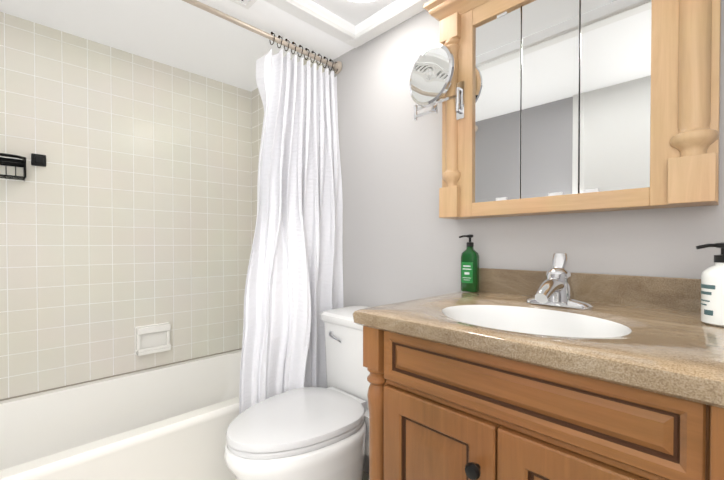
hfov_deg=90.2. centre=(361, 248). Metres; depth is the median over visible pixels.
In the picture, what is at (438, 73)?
mirror
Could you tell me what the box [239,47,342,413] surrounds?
curtain
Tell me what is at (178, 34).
ceiling
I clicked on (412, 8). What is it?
molding
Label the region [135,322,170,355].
soap dish
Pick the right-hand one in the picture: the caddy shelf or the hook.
the hook
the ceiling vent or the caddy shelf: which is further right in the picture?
the ceiling vent
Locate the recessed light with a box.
[350,0,372,1]
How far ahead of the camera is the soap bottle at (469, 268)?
1.21 m
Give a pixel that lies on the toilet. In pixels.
(312, 433)
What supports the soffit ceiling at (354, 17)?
attached to the ceiling at (178, 34)
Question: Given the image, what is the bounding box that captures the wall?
[251,0,723,473]
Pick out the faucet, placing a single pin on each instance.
(556, 292)
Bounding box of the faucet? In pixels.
[526,253,593,308]
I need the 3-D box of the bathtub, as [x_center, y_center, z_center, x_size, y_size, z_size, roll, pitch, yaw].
[-1.040,0.871,1.667,1.554,0.370,0.777,-1,1,-45]
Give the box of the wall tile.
[0,12,251,400]
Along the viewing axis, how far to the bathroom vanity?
0.67 m
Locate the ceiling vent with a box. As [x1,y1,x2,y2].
[230,0,256,8]
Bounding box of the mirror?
[409,44,464,120]
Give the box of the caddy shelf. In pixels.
[0,153,26,180]
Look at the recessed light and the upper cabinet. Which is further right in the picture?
the upper cabinet
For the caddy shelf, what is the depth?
1.59 m
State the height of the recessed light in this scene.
0.022 m
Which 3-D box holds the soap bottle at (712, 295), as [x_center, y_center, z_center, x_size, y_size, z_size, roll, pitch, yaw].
[0.716,0.069,0.720,0.066,0.164,0.074,-1,1,-45]
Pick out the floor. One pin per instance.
(365, 476)
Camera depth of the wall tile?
1.92 m
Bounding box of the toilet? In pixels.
[224,306,370,479]
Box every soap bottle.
[459,234,478,291]
[696,242,723,326]
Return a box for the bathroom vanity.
[353,253,723,479]
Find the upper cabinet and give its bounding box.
[409,0,720,219]
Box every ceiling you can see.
[0,0,305,91]
[179,0,411,64]
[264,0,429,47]
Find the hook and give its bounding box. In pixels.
[31,153,45,166]
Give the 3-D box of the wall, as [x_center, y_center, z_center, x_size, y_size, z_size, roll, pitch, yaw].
[0.328,-0.001,1.446,0.103,2.120,3.000,-1,1,-45]
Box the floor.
[363,471,368,479]
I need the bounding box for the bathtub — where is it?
[0,349,241,479]

